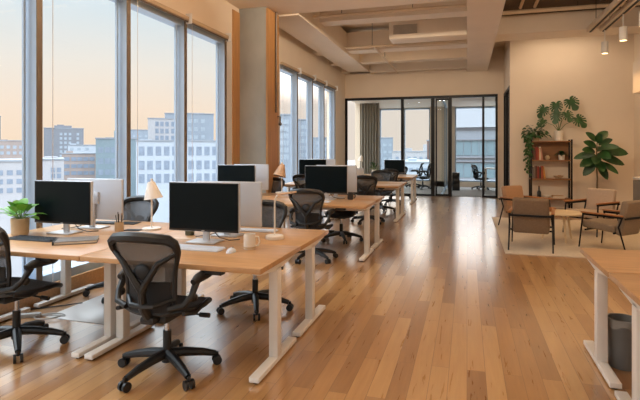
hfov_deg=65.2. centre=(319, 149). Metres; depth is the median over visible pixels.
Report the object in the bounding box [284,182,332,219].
desk
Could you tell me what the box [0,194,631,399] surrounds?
floor
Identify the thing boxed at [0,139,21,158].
building
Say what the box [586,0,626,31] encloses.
track
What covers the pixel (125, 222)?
tablet
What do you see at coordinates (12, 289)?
office chair
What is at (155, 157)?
building
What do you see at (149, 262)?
office chair
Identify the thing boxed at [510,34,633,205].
wall
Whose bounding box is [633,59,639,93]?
wall
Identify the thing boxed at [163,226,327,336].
desk
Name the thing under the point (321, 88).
window
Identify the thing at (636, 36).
wall
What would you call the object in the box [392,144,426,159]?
building
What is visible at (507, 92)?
window
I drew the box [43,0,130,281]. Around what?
window
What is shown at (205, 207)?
monitor
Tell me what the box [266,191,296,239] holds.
lamp
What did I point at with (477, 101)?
ceiling
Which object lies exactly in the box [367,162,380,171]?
potted plant
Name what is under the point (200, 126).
building
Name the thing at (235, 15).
trim
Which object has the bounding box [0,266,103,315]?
baseboard
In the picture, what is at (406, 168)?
office chair
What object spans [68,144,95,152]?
building
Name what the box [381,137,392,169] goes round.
building
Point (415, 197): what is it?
desk
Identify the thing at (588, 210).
seat cushion
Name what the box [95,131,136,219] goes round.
building
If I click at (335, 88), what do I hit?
roller blind
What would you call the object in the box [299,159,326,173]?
monitor
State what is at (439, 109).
wall
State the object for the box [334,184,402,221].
desk
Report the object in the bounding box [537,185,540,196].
bottle
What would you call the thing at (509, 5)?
ceiling
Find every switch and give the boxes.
[35,258,55,261]
[202,270,224,275]
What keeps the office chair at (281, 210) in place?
on the floor at (439, 310)
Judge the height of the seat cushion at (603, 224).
0.142 m
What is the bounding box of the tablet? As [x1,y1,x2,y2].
[114,221,140,224]
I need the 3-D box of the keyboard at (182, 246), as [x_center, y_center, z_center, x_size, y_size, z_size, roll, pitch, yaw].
[-0.935,0.745,3.803,0.420,0.017,0.140,0,0,18]
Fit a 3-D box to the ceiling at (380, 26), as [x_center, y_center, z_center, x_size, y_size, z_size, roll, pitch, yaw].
[2.525,-3.350,8.587,8.600,0.200,24.700,0,0,16]
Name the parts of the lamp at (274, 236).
bent arm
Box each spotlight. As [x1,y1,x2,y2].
[601,30,608,53]
[619,14,627,40]
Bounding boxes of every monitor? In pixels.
[35,180,98,234]
[62,178,123,229]
[169,182,239,244]
[195,181,261,237]
[218,165,255,181]
[234,164,268,189]
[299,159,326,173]
[305,166,347,199]
[316,165,356,197]
[327,159,335,164]
[357,168,363,175]
[384,160,404,175]
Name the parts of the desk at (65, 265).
leg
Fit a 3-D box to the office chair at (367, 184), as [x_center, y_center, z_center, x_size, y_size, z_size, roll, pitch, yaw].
[0.974,1.000,10.263,0.715,0.998,0.689,0,0,36]
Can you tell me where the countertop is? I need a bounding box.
[633,177,639,199]
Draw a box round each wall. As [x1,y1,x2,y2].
[155,0,359,167]
[345,46,503,97]
[379,106,494,186]
[504,41,509,92]
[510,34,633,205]
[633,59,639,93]
[634,33,639,179]
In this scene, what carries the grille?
attached to the air duct
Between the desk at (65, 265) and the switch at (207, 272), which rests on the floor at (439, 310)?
the desk at (65, 265)
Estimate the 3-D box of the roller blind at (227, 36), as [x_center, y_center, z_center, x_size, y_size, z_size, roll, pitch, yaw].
[-1.753,-0.350,8.041,0.100,3.340,1.256,0,0,16]
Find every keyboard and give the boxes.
[9,235,61,241]
[95,221,115,223]
[179,244,225,251]
[240,228,278,232]
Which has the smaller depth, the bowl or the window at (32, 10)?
the window at (32, 10)
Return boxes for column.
[239,7,266,192]
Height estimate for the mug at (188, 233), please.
0.085 m
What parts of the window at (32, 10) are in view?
sash, frame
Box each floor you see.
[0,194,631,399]
[390,186,494,196]
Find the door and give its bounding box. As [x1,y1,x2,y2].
[435,98,448,195]
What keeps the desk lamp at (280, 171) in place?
on the desk at (268, 195)
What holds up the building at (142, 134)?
on the ground
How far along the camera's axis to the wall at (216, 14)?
12.45 m
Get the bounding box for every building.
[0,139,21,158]
[0,159,21,276]
[43,125,83,156]
[43,156,64,226]
[61,151,95,180]
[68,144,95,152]
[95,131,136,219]
[131,129,147,139]
[135,139,215,222]
[147,118,173,139]
[164,113,213,139]
[280,114,290,191]
[298,119,305,173]
[313,137,325,158]
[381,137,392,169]
[388,158,428,178]
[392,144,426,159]
[426,140,428,159]
[456,108,494,179]
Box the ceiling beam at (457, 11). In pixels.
[320,0,466,25]
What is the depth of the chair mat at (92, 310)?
4.57 m
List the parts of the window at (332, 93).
sash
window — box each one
[22,0,42,280]
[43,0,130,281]
[131,0,186,181]
[187,24,231,180]
[280,65,297,189]
[298,74,312,158]
[313,81,324,158]
[325,86,335,158]
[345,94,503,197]
[380,108,400,169]
[404,108,429,180]
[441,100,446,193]
[455,106,494,181]
[504,85,509,185]
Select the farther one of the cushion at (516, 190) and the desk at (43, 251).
the cushion at (516, 190)
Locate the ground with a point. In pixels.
(350, 162)
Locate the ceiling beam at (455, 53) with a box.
[329,48,466,65]
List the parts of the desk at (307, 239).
leg, leg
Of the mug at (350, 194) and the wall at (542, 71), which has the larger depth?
the wall at (542, 71)
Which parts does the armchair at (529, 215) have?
leg, leg, rail, leg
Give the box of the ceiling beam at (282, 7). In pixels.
[225,0,457,14]
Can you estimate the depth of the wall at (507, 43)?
14.51 m
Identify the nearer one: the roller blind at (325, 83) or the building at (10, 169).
the roller blind at (325, 83)
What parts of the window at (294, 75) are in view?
sash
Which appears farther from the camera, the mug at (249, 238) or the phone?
the phone
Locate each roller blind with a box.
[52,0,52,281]
[137,0,191,195]
[192,19,230,41]
[280,62,301,73]
[300,71,315,158]
[316,78,327,85]
[326,84,337,158]
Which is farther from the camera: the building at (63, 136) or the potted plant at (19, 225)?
the building at (63, 136)
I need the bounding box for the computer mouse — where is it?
[226,247,235,253]
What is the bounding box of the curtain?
[360,103,378,173]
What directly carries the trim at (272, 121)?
attached to the column
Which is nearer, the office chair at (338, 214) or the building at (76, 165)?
the office chair at (338, 214)
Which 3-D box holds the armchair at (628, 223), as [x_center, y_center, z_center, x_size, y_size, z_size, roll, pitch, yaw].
[4.414,1.114,7.532,0.605,0.751,0.725,0,0,-29]
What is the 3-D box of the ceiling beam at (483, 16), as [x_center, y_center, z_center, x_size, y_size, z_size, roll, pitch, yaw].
[2.194,-2.875,6.364,0.620,0.750,19.850,0,0,16]
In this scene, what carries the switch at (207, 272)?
attached to the desk at (265, 258)
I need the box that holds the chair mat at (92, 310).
[46,294,141,323]
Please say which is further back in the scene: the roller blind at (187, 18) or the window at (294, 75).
the window at (294, 75)
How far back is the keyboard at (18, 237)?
4.17 m
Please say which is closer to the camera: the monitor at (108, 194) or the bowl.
the monitor at (108, 194)
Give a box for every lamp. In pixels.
[142,179,162,230]
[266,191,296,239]
[273,162,285,193]
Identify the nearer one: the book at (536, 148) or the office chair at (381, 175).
the office chair at (381, 175)
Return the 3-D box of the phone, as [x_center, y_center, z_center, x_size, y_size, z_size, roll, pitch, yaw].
[-1.750,0.749,4.684,0.150,0.009,0.074,0,0,8]
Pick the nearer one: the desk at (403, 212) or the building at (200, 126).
the desk at (403, 212)
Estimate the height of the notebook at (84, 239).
0.030 m
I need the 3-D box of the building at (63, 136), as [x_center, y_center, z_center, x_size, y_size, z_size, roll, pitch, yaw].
[-139.956,5.990,273.352,18.814,39.020,30.300,0,0,-27]
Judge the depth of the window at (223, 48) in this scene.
8.62 m
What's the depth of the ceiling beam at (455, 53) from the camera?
14.45 m
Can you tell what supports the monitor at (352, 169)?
on the desk at (378, 199)
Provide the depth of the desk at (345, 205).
7.03 m
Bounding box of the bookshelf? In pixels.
[529,139,572,208]
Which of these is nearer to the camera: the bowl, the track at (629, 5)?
the track at (629, 5)
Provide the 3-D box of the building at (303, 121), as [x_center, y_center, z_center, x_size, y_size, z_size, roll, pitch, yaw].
[-5.430,7.475,180.995,5.058,36.050,22.300,0,0,-2]
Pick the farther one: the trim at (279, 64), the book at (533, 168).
the book at (533, 168)
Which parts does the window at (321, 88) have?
sash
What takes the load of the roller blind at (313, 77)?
attached to the window at (309, 82)
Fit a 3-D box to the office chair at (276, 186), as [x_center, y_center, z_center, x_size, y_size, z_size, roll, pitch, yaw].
[-0.951,1.000,8.961,0.715,0.998,0.689,0,0,36]
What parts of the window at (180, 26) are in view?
sash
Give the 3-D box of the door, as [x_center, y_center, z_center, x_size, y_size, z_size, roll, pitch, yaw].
[3.968,-0.090,16.191,0.450,3.160,0.094,0,0,16]
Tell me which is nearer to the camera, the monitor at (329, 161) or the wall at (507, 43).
the monitor at (329, 161)
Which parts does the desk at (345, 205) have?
leg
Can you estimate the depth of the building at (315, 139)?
210.11 m
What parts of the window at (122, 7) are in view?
sash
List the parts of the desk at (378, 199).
leg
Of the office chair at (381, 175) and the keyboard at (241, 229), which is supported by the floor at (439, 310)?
the office chair at (381, 175)
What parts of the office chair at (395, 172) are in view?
frame, backrest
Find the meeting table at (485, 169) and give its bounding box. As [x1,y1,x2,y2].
[484,168,494,190]
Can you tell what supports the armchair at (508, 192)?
on the area rug at (523, 243)
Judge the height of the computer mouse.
0.035 m
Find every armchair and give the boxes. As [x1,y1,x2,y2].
[498,185,551,225]
[507,197,554,253]
[562,188,619,236]
[578,200,639,249]
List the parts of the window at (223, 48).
sash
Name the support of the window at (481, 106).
in the wall at (439, 109)
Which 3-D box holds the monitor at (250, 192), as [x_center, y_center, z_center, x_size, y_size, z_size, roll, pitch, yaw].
[-0.807,0.515,4.407,0.614,0.475,0.225,0,0,5]
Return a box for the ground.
[43,160,354,270]
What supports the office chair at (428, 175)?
on the floor at (464, 191)
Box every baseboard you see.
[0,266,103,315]
[551,204,620,209]
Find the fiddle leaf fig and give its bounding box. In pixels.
[573,131,627,187]
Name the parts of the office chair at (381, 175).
backrest, frame, seat, seat frame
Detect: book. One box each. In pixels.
[532,167,534,177]
[535,147,537,159]
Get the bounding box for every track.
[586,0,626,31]
[600,0,639,31]
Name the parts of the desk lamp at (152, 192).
lamp shade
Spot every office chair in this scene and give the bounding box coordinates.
[0,227,69,363]
[83,195,158,303]
[107,232,221,392]
[216,199,293,320]
[271,177,284,192]
[288,188,337,263]
[292,174,322,218]
[321,183,362,243]
[351,175,384,224]
[370,170,395,212]
[382,169,402,205]
[389,166,410,198]
[406,162,423,187]
[413,163,430,188]
[471,164,489,189]
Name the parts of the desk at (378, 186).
leg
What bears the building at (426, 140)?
on the ground
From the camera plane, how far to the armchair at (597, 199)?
9.00 m
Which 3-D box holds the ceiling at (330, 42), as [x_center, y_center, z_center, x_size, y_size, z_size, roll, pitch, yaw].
[0.348,-2.825,13.239,0.700,0.550,7.700,0,0,16]
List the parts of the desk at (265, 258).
leg, leg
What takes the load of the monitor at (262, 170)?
on the desk at (268, 195)
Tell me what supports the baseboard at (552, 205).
attached to the wall at (542, 71)
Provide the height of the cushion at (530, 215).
0.528 m
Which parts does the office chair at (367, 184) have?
panel, backrest, frame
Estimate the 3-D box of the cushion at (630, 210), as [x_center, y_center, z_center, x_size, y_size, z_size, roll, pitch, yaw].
[4.539,0.991,7.310,0.470,0.506,0.187,0,0,-29]
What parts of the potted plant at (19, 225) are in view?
pot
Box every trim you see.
[232,9,239,164]
[240,57,265,119]
[266,8,278,192]
[279,64,279,177]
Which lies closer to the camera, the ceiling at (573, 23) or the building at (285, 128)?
the ceiling at (573, 23)
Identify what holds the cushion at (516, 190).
on the armchair at (508, 192)
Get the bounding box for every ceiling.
[279,12,372,74]
[339,16,504,46]
[352,97,494,107]
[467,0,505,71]
[495,7,639,41]
[502,0,639,15]
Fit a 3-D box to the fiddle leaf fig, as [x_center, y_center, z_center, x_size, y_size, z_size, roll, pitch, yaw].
[6.651,0.518,11.912,0.920,1.963,0.965,0,0,-35]
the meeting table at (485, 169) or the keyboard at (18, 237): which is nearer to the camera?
the keyboard at (18, 237)
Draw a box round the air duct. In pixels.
[389,17,466,43]
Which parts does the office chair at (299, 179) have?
frame, backrest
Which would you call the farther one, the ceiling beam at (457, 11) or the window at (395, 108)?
the window at (395, 108)
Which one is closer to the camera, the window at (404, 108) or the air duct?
the air duct
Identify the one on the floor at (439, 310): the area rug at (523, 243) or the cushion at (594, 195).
the area rug at (523, 243)
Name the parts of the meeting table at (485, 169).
leg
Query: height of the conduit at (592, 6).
0.213 m
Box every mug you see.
[185,231,193,235]
[243,233,259,249]
[347,192,355,199]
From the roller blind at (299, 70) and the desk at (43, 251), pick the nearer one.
the desk at (43, 251)
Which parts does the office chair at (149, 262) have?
leg, frame, leg, backrest, panel, seat frame, leg, leg, seat, leg, height lever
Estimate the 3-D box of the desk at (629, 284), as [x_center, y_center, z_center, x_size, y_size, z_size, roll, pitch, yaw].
[2.326,1.127,2.495,1.385,0.747,0.800,0,0,16]
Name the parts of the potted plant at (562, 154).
pot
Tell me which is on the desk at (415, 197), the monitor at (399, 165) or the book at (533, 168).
the monitor at (399, 165)
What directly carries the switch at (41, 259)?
attached to the desk at (43, 251)
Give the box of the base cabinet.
[452,172,459,190]
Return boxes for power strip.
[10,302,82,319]
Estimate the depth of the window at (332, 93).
15.76 m
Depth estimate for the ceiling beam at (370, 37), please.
13.03 m
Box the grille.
[392,22,418,35]
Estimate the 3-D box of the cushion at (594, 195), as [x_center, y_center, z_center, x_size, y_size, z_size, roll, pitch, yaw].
[5.112,0.970,9.109,0.199,0.528,0.500,0,0,-31]
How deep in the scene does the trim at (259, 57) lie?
9.05 m
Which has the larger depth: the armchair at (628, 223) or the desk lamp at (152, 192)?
the armchair at (628, 223)
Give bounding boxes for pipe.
[275,12,276,112]
[313,3,465,18]
[345,40,465,48]
[373,45,398,73]
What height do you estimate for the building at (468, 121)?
30.074 m
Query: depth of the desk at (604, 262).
3.43 m
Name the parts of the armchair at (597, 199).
armrest, arm rail, seat frame, leg, armrest, arm rail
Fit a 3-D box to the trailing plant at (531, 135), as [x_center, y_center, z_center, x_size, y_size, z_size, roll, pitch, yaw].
[5.576,-0.022,12.886,0.749,1.376,0.534,0,0,16]
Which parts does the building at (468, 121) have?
cornice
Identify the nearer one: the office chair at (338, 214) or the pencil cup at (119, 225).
the pencil cup at (119, 225)
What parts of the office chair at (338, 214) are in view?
leg, seat, seat frame, leg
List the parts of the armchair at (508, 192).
leg, armrest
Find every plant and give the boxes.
[0,198,47,235]
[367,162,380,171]
[521,123,551,175]
[537,96,586,140]
[556,151,567,159]
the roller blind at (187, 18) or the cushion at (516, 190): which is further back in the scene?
the cushion at (516, 190)
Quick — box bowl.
[553,175,562,178]
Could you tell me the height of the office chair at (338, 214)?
0.998 m
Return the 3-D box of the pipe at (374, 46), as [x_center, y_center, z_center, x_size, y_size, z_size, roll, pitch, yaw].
[1.951,-2.891,14.436,0.060,0.718,4.400,0,0,16]
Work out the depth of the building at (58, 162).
120.24 m
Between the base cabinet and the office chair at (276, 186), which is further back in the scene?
the base cabinet
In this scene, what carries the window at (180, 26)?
in the wall at (216, 14)
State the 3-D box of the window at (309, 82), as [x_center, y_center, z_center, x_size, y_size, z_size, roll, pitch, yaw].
[-0.461,-0.290,12.961,0.204,3.260,1.250,0,0,16]
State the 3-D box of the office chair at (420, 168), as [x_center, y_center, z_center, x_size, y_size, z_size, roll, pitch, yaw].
[3.805,0.988,19.928,0.689,0.998,0.715,0,0,32]
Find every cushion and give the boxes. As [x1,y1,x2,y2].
[501,185,523,212]
[512,197,548,233]
[567,209,610,217]
[583,218,617,232]
[586,188,616,218]
[616,200,639,235]
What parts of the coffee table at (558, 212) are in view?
leg, leg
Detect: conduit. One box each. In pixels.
[502,2,639,14]
[519,0,524,8]
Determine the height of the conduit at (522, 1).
0.067 m
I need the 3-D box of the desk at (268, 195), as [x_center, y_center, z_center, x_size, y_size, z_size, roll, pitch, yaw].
[-0.993,1.127,8.403,1.264,0.747,0.800,0,0,16]
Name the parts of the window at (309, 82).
sash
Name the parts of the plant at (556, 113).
pot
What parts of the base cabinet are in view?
drawer, drawer, drawer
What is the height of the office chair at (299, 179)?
0.998 m
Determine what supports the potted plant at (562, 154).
on the bookshelf
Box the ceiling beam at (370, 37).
[313,30,466,55]
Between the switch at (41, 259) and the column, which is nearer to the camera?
the switch at (41, 259)
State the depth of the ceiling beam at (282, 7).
8.87 m
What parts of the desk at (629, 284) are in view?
leg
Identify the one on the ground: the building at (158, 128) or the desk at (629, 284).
the building at (158, 128)
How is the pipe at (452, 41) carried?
hanging from the ceiling at (380, 26)
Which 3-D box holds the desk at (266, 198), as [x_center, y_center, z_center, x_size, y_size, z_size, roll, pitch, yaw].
[-1.222,1.127,7.624,1.264,0.747,0.800,0,0,16]
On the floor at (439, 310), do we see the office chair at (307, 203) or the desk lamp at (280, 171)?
the office chair at (307, 203)
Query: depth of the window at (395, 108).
21.14 m
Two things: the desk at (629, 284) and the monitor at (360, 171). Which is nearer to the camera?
the desk at (629, 284)
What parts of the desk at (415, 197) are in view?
leg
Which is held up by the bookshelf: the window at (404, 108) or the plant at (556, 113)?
the plant at (556, 113)
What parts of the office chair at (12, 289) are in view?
panel, backrest, leg, frame, leg, leg, arm knob, seat, seat frame, leg, height lever, leg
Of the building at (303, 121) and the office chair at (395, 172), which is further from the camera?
the building at (303, 121)
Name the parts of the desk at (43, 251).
leg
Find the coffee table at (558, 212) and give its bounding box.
[541,209,581,242]
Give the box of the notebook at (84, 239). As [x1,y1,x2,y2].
[52,236,98,245]
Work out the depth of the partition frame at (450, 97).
16.10 m
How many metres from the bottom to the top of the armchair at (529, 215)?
0.782 m
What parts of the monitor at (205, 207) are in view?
casing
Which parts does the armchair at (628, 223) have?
leg, armrest, arm rail, armrest, arm rail, leg, rail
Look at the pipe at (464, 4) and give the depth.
9.68 m
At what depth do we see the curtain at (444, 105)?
18.25 m
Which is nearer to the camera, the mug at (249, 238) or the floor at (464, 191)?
the mug at (249, 238)
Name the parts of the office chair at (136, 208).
leg, backrest, frame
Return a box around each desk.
[0,231,140,357]
[29,219,188,307]
[80,239,300,383]
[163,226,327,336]
[262,193,295,228]
[262,197,286,200]
[280,198,375,261]
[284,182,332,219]
[324,194,384,249]
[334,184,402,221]
[369,175,414,203]
[377,181,406,216]
[399,174,417,199]
[580,248,639,388]
[609,273,639,399]
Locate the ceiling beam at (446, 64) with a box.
[341,59,466,73]
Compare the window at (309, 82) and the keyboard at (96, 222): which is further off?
the window at (309, 82)
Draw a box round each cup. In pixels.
[115,212,123,231]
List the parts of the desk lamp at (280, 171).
lamp shade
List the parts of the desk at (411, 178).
leg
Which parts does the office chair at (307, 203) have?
frame, backrest, panel, seat frame, leg, leg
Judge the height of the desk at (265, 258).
0.747 m
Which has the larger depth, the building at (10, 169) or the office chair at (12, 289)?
the building at (10, 169)
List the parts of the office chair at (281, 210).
leg, leg, leg, leg, backrest, leg, frame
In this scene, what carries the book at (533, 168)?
on the bookshelf
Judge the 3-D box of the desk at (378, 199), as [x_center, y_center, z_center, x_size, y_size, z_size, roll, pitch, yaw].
[0.283,1.127,8.028,1.385,0.747,0.800,0,0,16]
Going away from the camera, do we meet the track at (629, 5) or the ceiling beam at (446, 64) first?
the track at (629, 5)
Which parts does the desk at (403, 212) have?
leg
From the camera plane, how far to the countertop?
10.76 m
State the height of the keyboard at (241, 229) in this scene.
0.017 m
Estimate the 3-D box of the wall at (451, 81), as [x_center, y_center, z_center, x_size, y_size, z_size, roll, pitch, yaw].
[3.326,-2.495,16.455,5.100,1.510,0.150,0,0,16]
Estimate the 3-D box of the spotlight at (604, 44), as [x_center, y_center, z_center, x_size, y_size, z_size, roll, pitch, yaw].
[6.204,-2.360,10.892,0.140,0.520,0.140,0,0,16]
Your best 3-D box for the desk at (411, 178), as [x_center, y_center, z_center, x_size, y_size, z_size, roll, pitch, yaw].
[2.002,1.127,14.369,1.385,0.747,0.800,0,0,16]
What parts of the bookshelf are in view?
post, shelf, panel, shelf, shelf, shelf, post, post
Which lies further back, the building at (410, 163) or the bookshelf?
the building at (410, 163)
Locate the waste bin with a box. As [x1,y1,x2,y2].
[608,313,631,370]
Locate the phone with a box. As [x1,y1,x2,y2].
[124,229,141,230]
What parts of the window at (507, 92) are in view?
glass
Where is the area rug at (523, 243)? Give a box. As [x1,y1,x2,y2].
[492,217,639,257]
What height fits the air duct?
0.400 m
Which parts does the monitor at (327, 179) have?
casing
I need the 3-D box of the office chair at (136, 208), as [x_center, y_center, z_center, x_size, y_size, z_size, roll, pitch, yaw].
[-2.053,1.000,5.240,0.715,0.998,0.689,0,0,39]
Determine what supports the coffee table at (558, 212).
on the area rug at (523, 243)
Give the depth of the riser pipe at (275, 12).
9.31 m
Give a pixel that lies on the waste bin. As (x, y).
(619, 324)
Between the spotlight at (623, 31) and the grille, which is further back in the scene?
the grille
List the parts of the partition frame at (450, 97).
frame, frame, frame, frame, frame, frame, frame, frame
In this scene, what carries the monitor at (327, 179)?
on the desk at (345, 205)
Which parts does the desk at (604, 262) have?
leg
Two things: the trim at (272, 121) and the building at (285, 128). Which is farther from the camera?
the building at (285, 128)
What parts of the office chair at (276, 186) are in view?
backrest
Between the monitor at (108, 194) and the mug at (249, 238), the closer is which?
the mug at (249, 238)
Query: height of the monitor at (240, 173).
0.514 m

